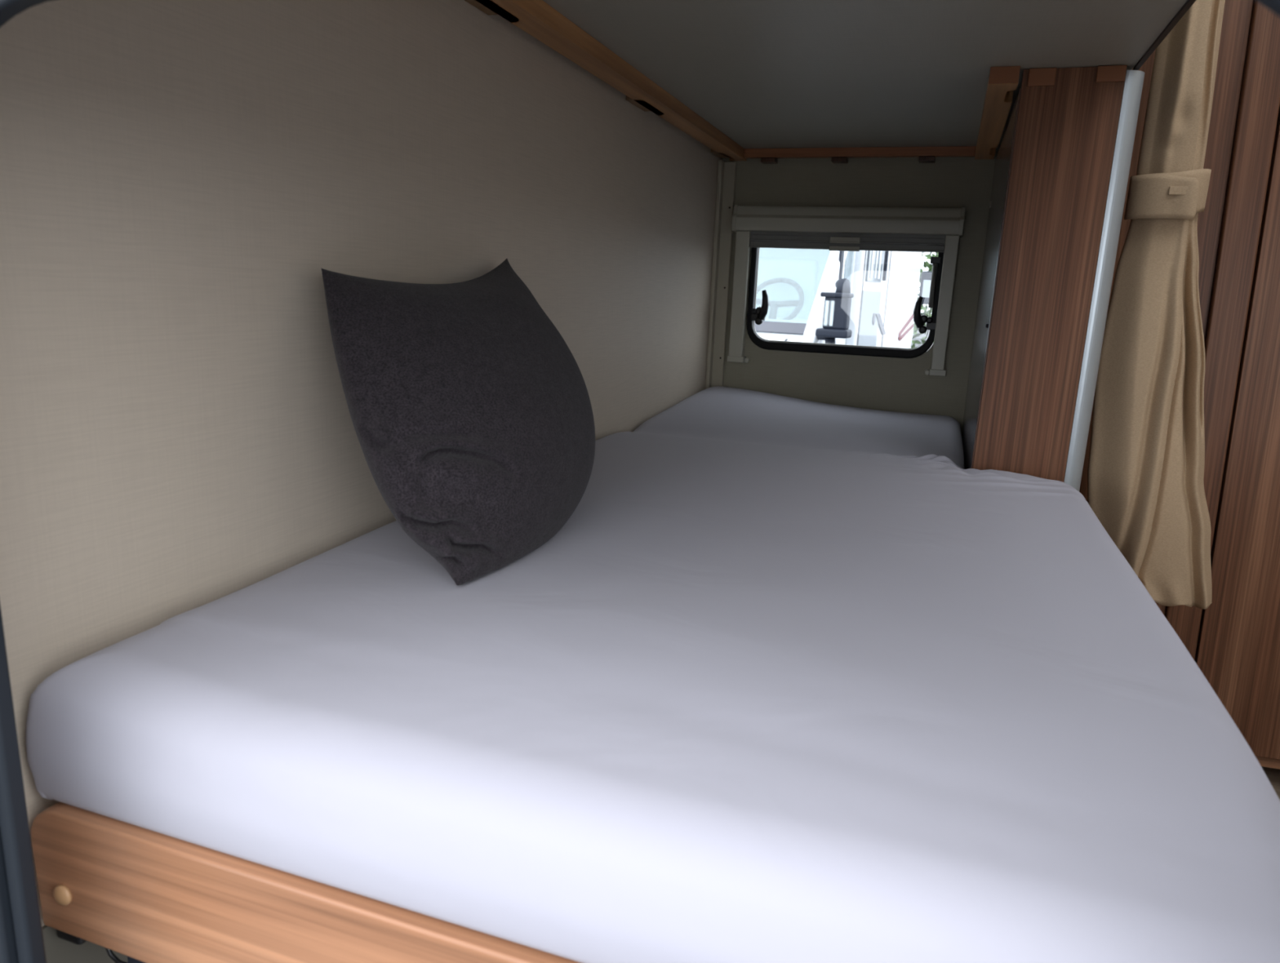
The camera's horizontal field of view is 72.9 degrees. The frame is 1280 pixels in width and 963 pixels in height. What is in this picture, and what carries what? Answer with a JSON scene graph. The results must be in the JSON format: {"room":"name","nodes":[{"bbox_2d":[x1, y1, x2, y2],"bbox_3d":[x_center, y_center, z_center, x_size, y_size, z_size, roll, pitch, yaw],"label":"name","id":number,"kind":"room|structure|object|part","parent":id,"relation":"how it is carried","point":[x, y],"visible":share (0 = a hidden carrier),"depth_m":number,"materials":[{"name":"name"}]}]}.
{"room":"camper van interior","nodes":[
{"label":"camper van interior","id":0,"kind":"room"},
{"bbox_2d":[0,0,722,927],"bbox_3d":[-0.137,-0.439,1.534,0.030,2.080,2.140,7,13,18],"label":"wall","id":1,"kind":"structure","parent":0,"point":[180,179],"depth_m":0.84,"materials":[{"name":"paint"}]},
{"bbox_2d":[42,925,128,962],"bbox_3d":[-0.168,0.377,1.674,0.004,0.426,2.060,7,13,18],"label":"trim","id":2,"kind":"structure","parent":1,"relation":"attached to","point":[57,950],"depth_m":0.73,"materials":[{"name":"grey"}]},
{"bbox_2d":[31,802,580,962],"bbox_3d":[0.259,0.363,1.549,0.875,0.542,2.065,7,13,18],"label":"frame","id":3,"kind":"object","parent":1,"relation":"attached to","point":[143,895],"visible":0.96,"depth_m":0.63,"materials":[{"name":"laminate"}]},
{"bbox_2d":[55,928,86,945],"bbox_3d":[-0.460,0.365,0.712,0.028,0.014,0.025,7,13,18],"label":"bracket","id":4,"kind":"object","parent":3,"relation":"attached to","point":[60,935],"visible":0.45,"depth_m":0.70,"materials":[{"name":"black plastic"}]},
{"bbox_2d":[105,947,127,962],"bbox_3d":[-0.427,0.375,0.703,0.028,0.036,0.004,7,13,18],"label":"cable","id":5,"kind":"object","parent":3,"relation":"hanging from","point":[111,955],"visible":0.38,"depth_m":0.70,"materials":[{"name":"black plastic"}]},
{"bbox_2d":[127,956,145,962],"bbox_3d":[-0.380,0.386,0.706,0.070,0.044,0.032,7,13,18],"label":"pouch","id":6,"kind":"object","parent":3,"relation":"hanging from","point":[131,960],"visible":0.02,"depth_m":0.70,"materials":[{"name":"black fabric"}]},
{"bbox_2d":[25,386,1279,962],"bbox_3d":[0.281,0.030,1.476,0.896,0.139,2.063,7,13,18],"label":"mattress","id":7,"kind":"object","parent":3,"relation":"on","point":[786,679],"visible":0.92,"depth_m":0.63,"materials":[{"name":"grey fabric"}]},
{"bbox_2d":[320,258,595,585],"bbox_3d":[-0.172,-0.108,1.027,0.234,0.319,0.501,7,13,18],"label":"throw pillow","id":8,"kind":"object","parent":7,"relation":"on","point":[471,412],"visible":1,"depth_m":0.88,"materials":[{"name":"grey fabric"}]},
{"bbox_2d":[464,0,1195,164],"bbox_3d":[0.315,-0.681,1.338,0.892,0.080,2.049,7,13,18],"label":"ceiling","id":9,"kind":"structure","parent":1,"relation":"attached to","point":[768,81],"depth_m":1.40,"materials":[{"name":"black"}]},
{"bbox_3d":[-0.062,-0.707,1.466,0.047,0.026,2.048,7,13,18],"label":"rail","id":10,"kind":"part","parent":9,"relation":"part of","materials":[{"name":"brown wood"}]},
{"bbox_3d":[0.568,-0.868,2.285,0.594,0.022,0.022,7,13,18],"label":"cross rail","id":11,"kind":"part","parent":9,"relation":"part of","materials":[{"name":"brown wood"}]},
{"bbox_3d":[0.741,-0.754,1.823,0.046,0.026,0.843,7,13,18],"label":"rail","id":12,"kind":"part","parent":9,"relation":"part of","materials":[{"name":"brown wood"}]},
{"bbox_3d":[0.602,-0.671,1.431,0.046,0.026,0.003,7,13,18],"label":"rail","id":13,"kind":"part","parent":9,"relation":"part of","materials":[{"name":"brown wood"}]},
{"bbox_2d":[1087,0,1225,608],"bbox_3d":[0.948,-0.427,1.456,0.251,1.340,0.093,7,13,18],"label":"curtain","id":14,"kind":"object","parent":9,"relation":"hanging from","point":[1146,464],"visible":0.91,"depth_m":1.51,"materials":[{"name":"beige fabric"}]},
{"bbox_2d":[722,148,999,434],"bbox_3d":[1.309,-0.516,2.145,2.300,2.080,0.030,7,13,18],"label":"wall","id":15,"kind":"structure","parent":0,"point":[895,384],"depth_m":2.36,"materials":[{"name":"paint"}]},
{"bbox_2d":[705,160,737,389],"bbox_3d":[0.217,-0.255,2.548,0.044,1.303,0.045,7,13,18],"label":"trim","id":16,"kind":"structure","parent":15,"relation":"attached to","point":[726,171],"depth_m":2.47,"materials":[{"name":"beige plastic"}]},
{"bbox_2d":[746,247,943,358],"bbox_3d":[0.559,-0.522,2.387,0.525,0.340,0.081,7,13,18],"label":"window","id":17,"kind":"structure","parent":15,"relation":"in","point":[757,315],"depth_m":2.41,"materials":[{"name":"black rubber"}]},
{"bbox_3d":[0.348,-0.497,2.440,0.022,0.083,0.035,-5,15,-29],"label":"latch lever","id":18,"kind":"part","parent":17,"relation":"part of","materials":[{"name":"black plastic"}]},
{"bbox_3d":[0.744,-0.451,2.309,0.036,0.083,0.021,-3,14,-22],"label":"latch lever","id":19,"kind":"part","parent":17,"relation":"part of","materials":[{"name":"black plastic"}]},
{"bbox_3d":[0.782,-0.527,2.311,0.014,0.126,0.026,7,13,18],"label":"stay rod","id":20,"kind":"part","parent":17,"relation":"part of","materials":[{"name":"grey"}]},
{"bbox_2d":[727,204,965,376],"bbox_3d":[0.542,-0.525,2.370,0.606,0.436,0.054,7,13,18],"label":"roller blind","id":21,"kind":"object","parent":15,"relation":"attached to","point":[843,228],"visible":1,"depth_m":2.32,"materials":[{"name":"beige plastic"}]},
{"bbox_3d":[0.551,-0.629,2.338,0.080,0.012,0.019,7,13,18],"label":"pull handle","id":22,"kind":"part","parent":21,"relation":"part of","materials":[{"name":"beige plastic"}]},
{"bbox_3d":[0.552,-0.650,2.334,0.080,0.016,0.019,7,13,18],"label":"pull handle","id":23,"kind":"part","parent":21,"relation":"part of","materials":[{"name":"beige plastic"}]},
{"bbox_2d":[1261,766,1279,799],"bbox_3d":[0.905,0.721,1.408,2.330,0.040,2.140,7,13,18],"label":"floor","id":24,"kind":"structure","parent":0,"point":[1273,775],"depth_m":1.83,"materials":[{"name":"plastic"}]},
{"bbox_2d":[961,65,1144,491],"bbox_3d":[0.829,-0.106,1.936,0.192,1.332,0.828,7,13,18],"label":"wooden partition","id":25,"kind":"object","parent":24,"relation":"on","point":[1063,161],"visible":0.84,"depth_m":1.49,"materials":[{"name":"brown wood"}]},
{"bbox_3d":[0.754,-0.104,1.977,0.016,1.304,0.803,7,13,18],"label":"panel","id":26,"kind":"part","parent":25,"relation":"part of","materials":[{"name":"grey laminate"}]},
{"bbox_2d":[1079,0,1279,769],"bbox_3d":[1.583,-0.405,1.730,1.319,2.020,0.500,7,13,18],"label":"wood panel","id":27,"kind":"object","parent":24,"relation":"on","point":[1234,642],"visible":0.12,"depth_m":1.66,"materials":[{"name":"brown wood"}]},
{"bbox_3d":[1.006,-0.416,1.686,0.191,1.950,0.016,5,13,19],"label":"recessed panel","id":28,"kind":"part","parent":27,"relation":"part of","materials":[{"name":"brown wood"}]},
{"bbox_3d":[1.375,-0.383,1.548,0.468,1.950,0.018,5,13,19],"label":"door","id":29,"kind":"part","parent":27,"relation":"part of","materials":[{"name":"brown wood"}]},
{"bbox_3d":[0.603,-0.079,0.168,2.360,2.120,0.038,7,13,18],"label":"wall","id":30,"kind":"structure","parent":0,"visible":0},
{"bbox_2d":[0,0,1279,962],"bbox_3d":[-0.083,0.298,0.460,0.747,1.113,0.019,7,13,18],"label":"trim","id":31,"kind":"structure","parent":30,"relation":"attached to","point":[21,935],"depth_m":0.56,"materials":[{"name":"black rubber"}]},
{"label":"outside","id":32,"kind":"structure","parent":0,"visible":0},
{"bbox_2d":[911,323,933,351],"bbox_3d":[4.412,-1.599,14.810,80.000,0.050,90.000,7,13,18],"label":"ground","id":33,"kind":"structure","parent":32,"point":[918,338],"depth_m":32.84,"materials":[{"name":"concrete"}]},
{"bbox_2d":[754,248,922,348],"bbox_3d":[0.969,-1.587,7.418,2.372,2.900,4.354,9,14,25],"label":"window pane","id":34,"kind":"object","parent":33,"relation":"on","point":[863,298],"visible":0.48,"depth_m":6.69,"materials":[{"name":"clear glass"}]},
{"bbox_3d":[1.133,-1.373,6.838,0.500,0.750,0.100,9,14,25],"label":"cab seat","id":35,"kind":"part","parent":34,"relation":"part of","materials":[{"name":"grey"}]},
{"bbox_3d":[1.257,-0.998,5.905,0.060,0.060,0.160,9,14,25],"label":"mirror arm","id":36,"kind":"part","parent":34,"relation":"part of","materials":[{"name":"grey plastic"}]},
{"bbox_3d":[1.224,-1.104,5.686,0.020,0.160,0.004,9,14,25],"label":"reflector panel","id":37,"kind":"part","parent":34,"relation":"part of","materials":[{"name":"white paint"}]},
{"bbox_3d":[1.255,-1.099,5.671,0.020,0.160,0.004,9,14,25],"label":"reflector panel","id":38,"kind":"part","parent":34,"relation":"part of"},
{"bbox_2d":[822,297,851,329],"bbox_3d":[1.298,-1.111,5.710,0.160,0.220,0.105,9,14,25],"label":"mirror","id":39,"kind":"object","parent":34,"relation":"on","point":[837,310],"depth_m":5.66,"materials":[{"name":"grey plastic"}]},
{"bbox_3d":[1.831,-0.992,7.028,0.005,1.080,0.680,9,14,25],"label":"panel","id":40,"kind":"part","parent":34,"relation":"part of","materials":[{"name":"silver metal"}]},
{"bbox_2d":[870,250,875,277],"bbox_3d":[1.807,-1.852,6.676,0.002,0.550,0.070,9,14,25],"label":"window curtain","id":41,"kind":"object","parent":34,"relation":"hanging from","point":[873,255],"depth_m":6.71,"materials":[{"name":"white fabric"}]},
{"bbox_2d":[874,250,878,278],"bbox_3d":[1.874,-1.879,6.808,0.002,0.550,0.050,8,14,25],"label":"window curtain","id":42,"kind":"object","parent":34,"relation":"hanging from","point":[877,251],"depth_m":6.84,"materials":[{"name":"white fabric"}]},
{"bbox_2d":[877,250,882,279],"bbox_3d":[1.934,-1.903,6.926,0.002,0.550,0.080,9,14,25],"label":"window curtain","id":43,"kind":"object","parent":34,"relation":"hanging from","point":[881,251],"depth_m":6.96,"materials":[{"name":"white fabric"}]},
{"bbox_3d":[2.040,-1.857,7.172,0.025,0.380,0.030,9,14,25],"label":"door grab handle","id":44,"kind":"part","parent":34,"relation":"part of","materials":[{"name":"grey plastic"}]},
{"bbox_2d":[911,252,938,349],"bbox_3d":[6.852,-3.462,17.338,3.284,2.744,1.734,7,13,18],"label":"shrub","id":45,"kind":"object","parent":33,"relation":"on","point":[926,264],"visible":0.06,"depth_m":17.64,"materials":[{"name":"green plant"}]},
{"bbox_2d":[918,271,932,304],"bbox_3d":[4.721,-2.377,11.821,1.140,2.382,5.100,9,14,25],"label":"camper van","id":46,"kind":"object","parent":33,"relation":"on","point":[926,276],"visible":0.08,"depth_m":10.15,"materials":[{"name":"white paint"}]},
{"bbox_2d":[921,280,930,297],"bbox_3d":[3.369,-2.255,10.136,0.120,0.200,0.005,9,14,25],"label":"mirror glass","id":47,"kind":"object","parent":46,"relation":"attached to","point":[926,284],"depth_m":10.14,"materials":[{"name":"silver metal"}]}
]}

